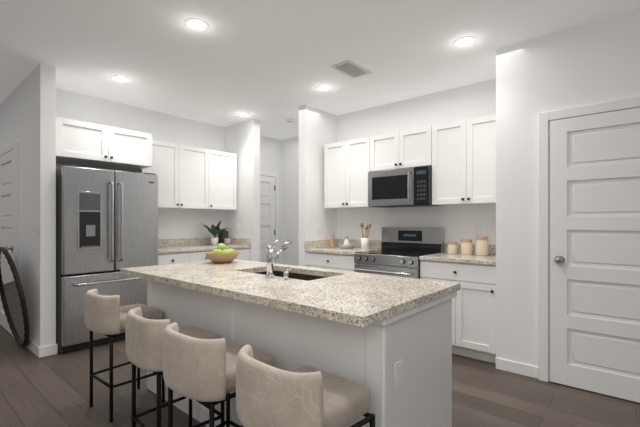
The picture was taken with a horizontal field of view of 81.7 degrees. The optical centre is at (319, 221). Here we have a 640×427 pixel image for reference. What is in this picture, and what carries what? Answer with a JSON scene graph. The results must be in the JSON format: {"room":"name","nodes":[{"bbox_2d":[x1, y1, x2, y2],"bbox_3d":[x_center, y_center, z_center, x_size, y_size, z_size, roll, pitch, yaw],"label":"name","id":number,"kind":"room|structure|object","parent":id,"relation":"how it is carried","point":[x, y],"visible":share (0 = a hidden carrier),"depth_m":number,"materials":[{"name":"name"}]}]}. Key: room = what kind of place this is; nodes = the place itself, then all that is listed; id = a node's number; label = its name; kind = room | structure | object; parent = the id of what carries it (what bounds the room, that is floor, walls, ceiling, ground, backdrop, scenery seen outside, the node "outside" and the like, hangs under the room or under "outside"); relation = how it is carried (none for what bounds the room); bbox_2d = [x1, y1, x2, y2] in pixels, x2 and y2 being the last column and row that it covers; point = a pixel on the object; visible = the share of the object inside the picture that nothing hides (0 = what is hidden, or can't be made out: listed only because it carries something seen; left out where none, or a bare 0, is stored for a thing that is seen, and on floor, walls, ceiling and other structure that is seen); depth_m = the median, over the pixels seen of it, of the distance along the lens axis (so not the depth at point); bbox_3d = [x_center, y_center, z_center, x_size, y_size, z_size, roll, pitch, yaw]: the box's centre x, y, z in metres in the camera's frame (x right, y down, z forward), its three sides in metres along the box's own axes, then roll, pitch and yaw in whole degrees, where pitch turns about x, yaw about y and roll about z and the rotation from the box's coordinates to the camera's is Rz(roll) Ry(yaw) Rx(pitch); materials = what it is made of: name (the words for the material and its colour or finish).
{"room":"kitchen","nodes":[
{"label":"kitchen","id":0,"kind":"room"},
{"bbox_2d":[0,64,39,346],"bbox_3d":[-4.188,-0.110,4.866,4.310,2.720,0.120,0,0,41],"label":"wall","id":1,"kind":"structure","parent":0,"point":[20,113],"depth_m":3.70,"materials":[{"name":"white paint"}]},
{"bbox_2d":[0,149,13,336],"bbox_3d":[-3.630,0.227,4.234,0.796,2.023,0.110,0,0,41],"label":"door","id":2,"kind":"structure","parent":1,"relation":"in","point":[7,201],"depth_m":4.23,"materials":[{"name":"white wood"}]},
{"bbox_2d":[0,141,18,273],"bbox_3d":[-3.603,0.195,4.265,0.960,2.110,0.034,0,0,41],"label":"trim","id":3,"kind":"structure","parent":1,"relation":"attached to","point":[12,146],"depth_m":3.95,"materials":[{"name":"white wood"}]},
{"bbox_2d":[26,339,38,356],"bbox_3d":[-2.905,1.202,3.682,0.840,0.095,0.013,0,0,41],"label":"baseboard","id":4,"kind":"structure","parent":1,"relation":"attached to","point":[32,346],"depth_m":3.52,"materials":[{"name":"white wood"}]},
{"bbox_2d":[40,63,55,346],"bbox_3d":[-2.546,-0.110,3.463,0.010,2.720,0.120,0,0,41],"label":"wall","id":5,"kind":"structure","parent":0,"point":[47,205],"depth_m":3.46,"materials":[{"name":"paint"}]},
{"bbox_2d":[39,344,57,357],"bbox_3d":[-2.537,1.202,3.456,0.013,0.095,0.146,0,0,41],"label":"baseboard","id":6,"kind":"structure","parent":5,"relation":"attached to","point":[45,351],"depth_m":3.45,"materials":[{"name":"white"}]},
{"bbox_2d":[56,88,281,263],"bbox_3d":[-1.857,-0.110,5.386,0.120,2.720,3.700,0,0,41],"label":"wall","id":7,"kind":"structure","parent":0,"point":[176,223],"depth_m":5.10,"materials":[{"name":"paint"}]},
{"bbox_2d":[56,117,151,170],"bbox_3d":[-2.455,-0.823,4.086,0.651,0.375,0.935,0,0,41],"label":"upper cabinet","id":8,"kind":"object","parent":7,"relation":"attached to","point":[84,144],"visible":0.96,"depth_m":3.88,"materials":[{"name":"white wood"}]},
{"bbox_2d":[130,140,213,209],"bbox_3d":[-1.949,-0.595,4.914,0.345,0.830,0.973,0,0,41],"label":"upper cabinet","id":9,"kind":"object","parent":7,"relation":"attached to","point":[193,178],"depth_m":4.85,"materials":[{"name":"white wood"}]},
{"bbox_2d":[214,150,236,209],"bbox_3d":[-1.537,-0.595,5.397,0.345,0.830,0.527,0,0,41],"label":"upper cabinet","id":10,"kind":"object","parent":7,"relation":"attached to","point":[225,163],"depth_m":5.35,"materials":[{"name":"white wood"}]},
{"bbox_2d":[260,175,274,262],"bbox_3d":[-1.025,0.227,6.178,0.110,2.023,0.800,0,0,41],"label":"hall door","id":11,"kind":"structure","parent":7,"relation":"in","point":[267,210],"depth_m":6.36,"materials":[{"name":"white wood"}]},
{"bbox_2d":[260,171,278,263],"bbox_3d":[-1.058,0.195,6.203,0.034,2.110,0.960,0,0,41],"label":"trim","id":12,"kind":"structure","parent":7,"relation":"attached to","point":[270,174],"depth_m":6.52,"materials":[{"name":"white wood"}]},
{"bbox_2d":[225,119,259,261],"bbox_3d":[-1.175,-0.110,5.553,0.700,2.720,0.120,0,0,41],"label":"wall","id":13,"kind":"structure","parent":0,"point":[242,140],"depth_m":5.37,"materials":[{"name":"paint"}]},
{"bbox_2d":[282,137,298,265],"bbox_3d":[-0.048,-0.110,6.196,1.580,2.720,0.120,0,0,41],"label":"wall","id":14,"kind":"structure","parent":0,"point":[290,192],"depth_m":6.52,"materials":[{"name":"white paint"}]},
{"bbox_2d":[299,105,336,266],"bbox_3d":[0.206,-0.110,5.183,0.120,2.720,1.330,0,0,41],"label":"wall","id":15,"kind":"structure","parent":0,"point":[317,130],"depth_m":4.75,"materials":[{"name":"paint"}]},
{"bbox_2d":[0,325,639,426],"bbox_3d":[-0.899,1.300,2.412,12.500,0.100,10.500,0,0,41],"label":"floor","id":16,"kind":"structure","parent":0,"point":[48,391],"depth_m":2.62,"materials":[{"name":"brown wood"}]},
{"bbox_2d":[0,247,29,346],"bbox_3d":[-3.067,0.744,3.677,1.014,1.004,0.197,0,0,41],"label":"round mirror","id":17,"kind":"object","parent":16,"relation":"on","point":[12,295],"visible":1,"depth_m":3.62,"materials":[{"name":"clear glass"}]},
{"bbox_2d":[56,165,157,352],"bbox_3d":[-2.370,0.348,4.030,0.821,1.780,0.910,0,0,41],"label":"fridge","id":18,"kind":"object","parent":16,"relation":"on","point":[106,226],"visible":0.77,"depth_m":3.69,"materials":[{"name":"grey metal"}]},
{"bbox_2d":[85,289,164,421],"bbox_3d":[-1.338,0.855,2.521,0.412,0.790,0.416,0,0,41],"label":"stool","id":19,"kind":"object","parent":16,"relation":"on","point":[105,315],"visible":0.77,"depth_m":2.34,"materials":[{"name":"fabric"}]},
{"bbox_2d":[125,307,224,426],"bbox_3d":[-0.781,0.855,1.960,0.412,0.790,0.417,0,0,41],"label":"stool","id":20,"kind":"object","parent":16,"relation":"on","point":[144,342],"visible":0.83,"depth_m":1.77,"materials":[{"name":"fabric"}]},
{"bbox_2d":[158,250,212,264],"bbox_3d":[-1.844,0.811,4.828,0.615,0.878,0.968,0,0,41],"label":"base cabinet","id":21,"kind":"object","parent":16,"relation":"on","point":[180,257],"depth_m":4.54,"materials":[{"name":"white wood"}]},
{"bbox_2d":[158,237,249,253],"bbox_3d":[-1.697,0.303,4.990,0.632,0.136,1.408,0,0,41],"label":"countertop","id":22,"kind":"structure","parent":21,"relation":"on","point":[181,245],"depth_m":5.09,"materials":[{"name":"stone"}]},
{"bbox_2d":[201,221,228,244],"bbox_3d":[-1.534,0.151,5.267,0.374,0.366,0.344,0,0,41],"label":"potted plant","id":23,"kind":"object","parent":22,"relation":"on","point":[214,230],"visible":0.98,"depth_m":5.30,"materials":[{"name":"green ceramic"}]},
{"bbox_2d":[218,229,227,243],"bbox_3d":[-1.450,0.220,5.540,0.149,0.228,0.149,0,0,34],"label":"canister","id":24,"kind":"object","parent":22,"relation":"on","point":[223,234],"depth_m":5.47,"materials":[{"name":"grey ceramic"}]},
{"bbox_2d":[222,237,230,244],"bbox_3d":[-1.355,0.287,5.419,0.095,0.095,0.095,0,0,32],"label":"canister","id":25,"kind":"object","parent":22,"relation":"on","point":[223,238],"depth_m":5.39,"materials":[{"name":"white ceramic"}]},
{"bbox_2d":[162,322,274,426],"bbox_3d":[-0.456,0.855,1.662,0.412,0.790,0.414,0,0,41],"label":"stool","id":26,"kind":"object","parent":16,"relation":"on","point":[201,370],"visible":0.9,"depth_m":1.47,"materials":[{"name":"fabric"}]},
{"bbox_2d":[227,248,248,260],"bbox_3d":[-1.426,0.811,5.317,0.615,0.878,0.550,0,0,41],"label":"base cabinet","id":27,"kind":"object","parent":16,"relation":"on","point":[243,254],"depth_m":5.25,"materials":[{"name":"white wood"}]},
{"bbox_2d":[142,270,458,426],"bbox_3d":[-0.287,0.811,2.398,2.072,0.878,0.774,0,0,41],"label":"kitchen island","id":28,"kind":"object","parent":16,"relation":"on","point":[386,340],"depth_m":1.79,"materials":[{"name":"white"}]},
{"bbox_2d":[120,262,423,329],"bbox_3d":[-0.489,0.353,2.160,2.090,0.036,0.470,0,0,41],"label":"island countertop","id":29,"kind":"structure","parent":28,"relation":"on","point":[350,305],"depth_m":1.78,"materials":[{"name":"beige stone"}]},
{"bbox_2d":[265,238,293,279],"bbox_3d":[-0.208,0.215,2.262,0.182,0.239,0.206,0,0,40],"label":"faucet","id":30,"kind":"object","parent":29,"relation":"on","point":[270,258],"depth_m":2.23,"materials":[{"name":"silver metal"}]},
{"bbox_2d":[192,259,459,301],"bbox_3d":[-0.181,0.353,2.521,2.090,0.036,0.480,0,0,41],"label":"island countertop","id":31,"kind":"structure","parent":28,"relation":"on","point":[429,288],"depth_m":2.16,"materials":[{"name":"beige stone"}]},
{"bbox_2d":[205,243,238,262],"bbox_3d":[-0.808,0.254,3.057,0.280,0.159,0.280,0,0,41],"label":"fruit bowl","id":32,"kind":"object","parent":31,"relation":"on","point":[221,253],"visible":1,"depth_m":2.98,"materials":[{"name":"brown wood"}]},
{"bbox_2d":[236,344,374,426],"bbox_3d":[-0.069,0.855,1.344,0.412,0.790,0.416,0,0,41],"label":"stool","id":33,"kind":"object","parent":16,"relation":"on","point":[267,395],"visible":1,"depth_m":1.19,"materials":[{"name":"fabric"}]},
{"bbox_2d":[306,252,354,271],"bbox_3d":[0.305,0.811,4.620,0.753,0.878,0.671,0,0,41],"label":"base cabinet","id":34,"kind":"object","parent":16,"relation":"on","point":[342,262],"visible":0.21,"depth_m":4.36,"materials":[{"name":"white wood"}]},
{"bbox_2d":[305,239,381,254],"bbox_3d":[0.308,0.303,4.624,0.757,0.136,0.662,0,0,41],"label":"countertop","id":35,"kind":"structure","parent":34,"relation":"on","point":[319,246],"depth_m":4.68,"materials":[{"name":"stone"}]},
{"bbox_2d":[330,234,333,247],"bbox_3d":[0.159,0.246,4.836,0.059,0.175,0.060,0,0,41],"label":"peppermill","id":36,"kind":"object","parent":35,"relation":"on","point":[332,241],"visible":1,"depth_m":4.82,"materials":[{"name":"brown wood"}]},
{"bbox_2d":[339,235,353,248],"bbox_3d":[0.339,0.252,4.708,0.190,0.165,0.190,0,0,41],"label":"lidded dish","id":37,"kind":"object","parent":35,"relation":"on","point":[346,244],"visible":1,"depth_m":4.67,"materials":[{"name":"grey ceramic"}]},
{"bbox_2d":[359,221,370,249],"bbox_3d":[0.553,0.163,4.531,0.142,0.342,0.140,0,0,41],"label":"utensil crock","id":38,"kind":"object","parent":35,"relation":"on","point":[365,243],"visible":1,"depth_m":4.49,"materials":[{"name":"white ceramic"}]},
{"bbox_2d":[354,227,443,278],"bbox_3d":[0.859,0.655,4.088,0.761,1.190,0.727,0,0,41],"label":"range","id":39,"kind":"object","parent":16,"relation":"on","point":[400,251],"visible":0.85,"depth_m":4.08,"materials":[{"name":"silver metal"}]},
{"bbox_2d":[420,260,495,362],"bbox_3d":[1.449,0.811,3.642,0.698,0.878,0.671,0,0,41],"label":"base cabinet","id":40,"kind":"object","parent":16,"relation":"on","point":[474,318],"visible":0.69,"depth_m":3.33,"materials":[{"name":"white wood"}]},
{"bbox_2d":[419,243,495,264],"bbox_3d":[1.452,0.303,3.647,0.702,0.136,0.662,0,0,41],"label":"countertop","id":41,"kind":"structure","parent":40,"relation":"on","point":[474,258],"depth_m":3.54,"materials":[{"name":"stone"}]},
{"bbox_2d":[447,241,456,253],"bbox_3d":[1.389,0.271,3.890,0.100,0.127,0.100,0,0,41],"label":"jar","id":42,"kind":"object","parent":41,"relation":"on","point":[451,247],"visible":1,"depth_m":3.85,"materials":[{"name":"beige ceramic"}]},
{"bbox_2d":[461,239,471,254],"bbox_3d":[1.503,0.256,3.792,0.110,0.157,0.110,0,0,41],"label":"jar","id":43,"kind":"object","parent":41,"relation":"on","point":[466,246],"visible":1,"depth_m":3.75,"materials":[{"name":"beige ceramic"}]},
{"bbox_2d":[475,236,488,255],"bbox_3d":[1.617,0.240,3.695,0.120,0.187,0.120,0,0,41],"label":"jar","id":44,"kind":"object","parent":41,"relation":"on","point":[481,246],"visible":1,"depth_m":3.65,"materials":[{"name":"beige ceramic"}]},
{"bbox_2d":[0,0,639,139],"bbox_3d":[-0.899,-1.520,2.412,12.500,0.100,10.500,0,0,41],"label":"ceiling","id":45,"kind":"structure","parent":0,"point":[267,64],"depth_m":3.12,"materials":[{"name":"paint"}]},
{"bbox_2d":[111,75,129,81],"bbox_3d":[-2.044,-1.467,3.797,0.176,0.006,0.176,0,0,41],"label":"recessed light","id":46,"kind":"object","parent":45,"relation":"in","point":[120,78],"visible":1,"depth_m":3.78,"materials":[{"name":"white plastic"}]},
{"bbox_2d":[184,18,208,30],"bbox_3d":[-0.919,-1.467,2.758,0.176,0.006,0.176,0,0,41],"label":"recessed light","id":47,"kind":"object","parent":45,"relation":"in","point":[194,24],"visible":1,"depth_m":2.75,"materials":[{"name":"white"}]},
{"bbox_2d":[237,113,249,115],"bbox_3d":[-1.050,-1.467,5.053,0.176,0.006,0.176,0,0,41],"label":"recessed light","id":48,"kind":"object","parent":45,"relation":"in","point":[242,114],"visible":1,"depth_m":5.05,"materials":[{"name":"white plastic"}]},
{"bbox_2d":[285,118,293,122],"bbox_3d":[-0.431,-1.452,5.300,0.130,0.034,0.130,0,0,41],"label":"smoke detector","id":49,"kind":"object","parent":45,"relation":"attached to","point":[289,120],"visible":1,"depth_m":5.25,"materials":[{"name":"white plastic"}]},
{"bbox_2d":[316,85,331,90],"bbox_3d":[0.043,-1.467,4.053,0.176,0.006,0.176,0,0,41],"label":"recessed light","id":50,"kind":"object","parent":45,"relation":"in","point":[323,87],"visible":1,"depth_m":4.03,"materials":[{"name":"white plastic"}]},
{"bbox_2d":[330,60,371,78],"bbox_3d":[0.302,-1.461,3.556,0.220,0.016,0.380,0,0,41],"label":"ceiling vent","id":51,"kind":"object","parent":45,"relation":"in","point":[351,69],"visible":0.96,"depth_m":3.53,"materials":[{"name":"white metal"}]},
{"bbox_2d":[454,36,476,46],"bbox_3d":[1.181,-1.467,3.015,0.176,0.006,0.176,0,0,41],"label":"recessed light","id":52,"kind":"object","parent":45,"relation":"in","point":[466,41],"visible":1,"depth_m":3.00,"materials":[{"name":"white plastic"}]},
{"bbox_2d":[337,79,495,251],"bbox_3d":[1.126,-0.110,4.444,2.240,2.720,0.120,0,0,41],"label":"wall","id":53,"kind":"structure","parent":0,"point":[470,101],"depth_m":4.30,"materials":[{"name":"paint"}]},
{"bbox_2d":[324,137,380,208],"bbox_3d":[0.424,-0.595,4.715,0.700,0.830,0.371,0,0,41],"label":"upper cabinet","id":54,"kind":"object","parent":53,"relation":"attached to","point":[346,166],"visible":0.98,"depth_m":4.59,"materials":[{"name":"white wood"}]},
{"bbox_2d":[370,126,431,171],"bbox_3d":[0.981,-0.802,4.239,0.759,0.415,0.371,0,0,41],"label":"upper cabinet","id":55,"kind":"object","parent":53,"relation":"attached to","point":[410,148],"visible":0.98,"depth_m":4.09,"materials":[{"name":"white wood"}]},
{"bbox_2d":[368,166,439,207],"bbox_3d":[0.953,-0.382,4.207,0.751,0.412,0.457,0,0,41],"label":"microwave","id":56,"kind":"object","parent":55,"relation":"attached to","point":[405,187],"visible":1,"depth_m":4.04,"materials":[{"name":"grey metal"}]},
{"bbox_2d":[432,114,495,205],"bbox_3d":[1.542,-0.595,3.760,0.710,0.830,0.371,0,0,41],"label":"upper cabinet","id":57,"kind":"object","parent":53,"relation":"attached to","point":[463,162],"visible":0.81,"depth_m":3.65,"materials":[{"name":"white wood"}]},
{"bbox_2d":[496,9,639,402],"bbox_3d":[3.409,-0.110,1.612,4.910,2.720,0.120,0,0,41],"label":"wall","id":58,"kind":"structure","parent":0,"point":[597,62],"depth_m":2.99,"materials":[{"name":"paint"}]},
{"bbox_2d":[496,357,537,378],"bbox_3d":[1.621,1.202,3.052,0.320,0.095,0.013,0,0,41],"label":"baseboard","id":59,"kind":"structure","parent":58,"relation":"attached to","point":[518,368],"depth_m":3.04,"materials":[{"name":"white"}]},
{"bbox_2d":[538,97,639,381],"bbox_3d":[2.100,0.195,2.629,0.960,2.110,0.034,0,0,41],"label":"trim","id":60,"kind":"structure","parent":58,"relation":"attached to","point":[545,119],"depth_m":2.90,"materials":[{"name":"white wood"}]},
{"bbox_2d":[550,107,639,402],"bbox_3d":[2.074,0.227,2.598,0.796,2.023,0.110,0,0,41],"label":"pantry door","id":61,"kind":"structure","parent":58,"relation":"in","point":[594,252],"depth_m":2.69,"materials":[{"name":"white wood"}]}
]}

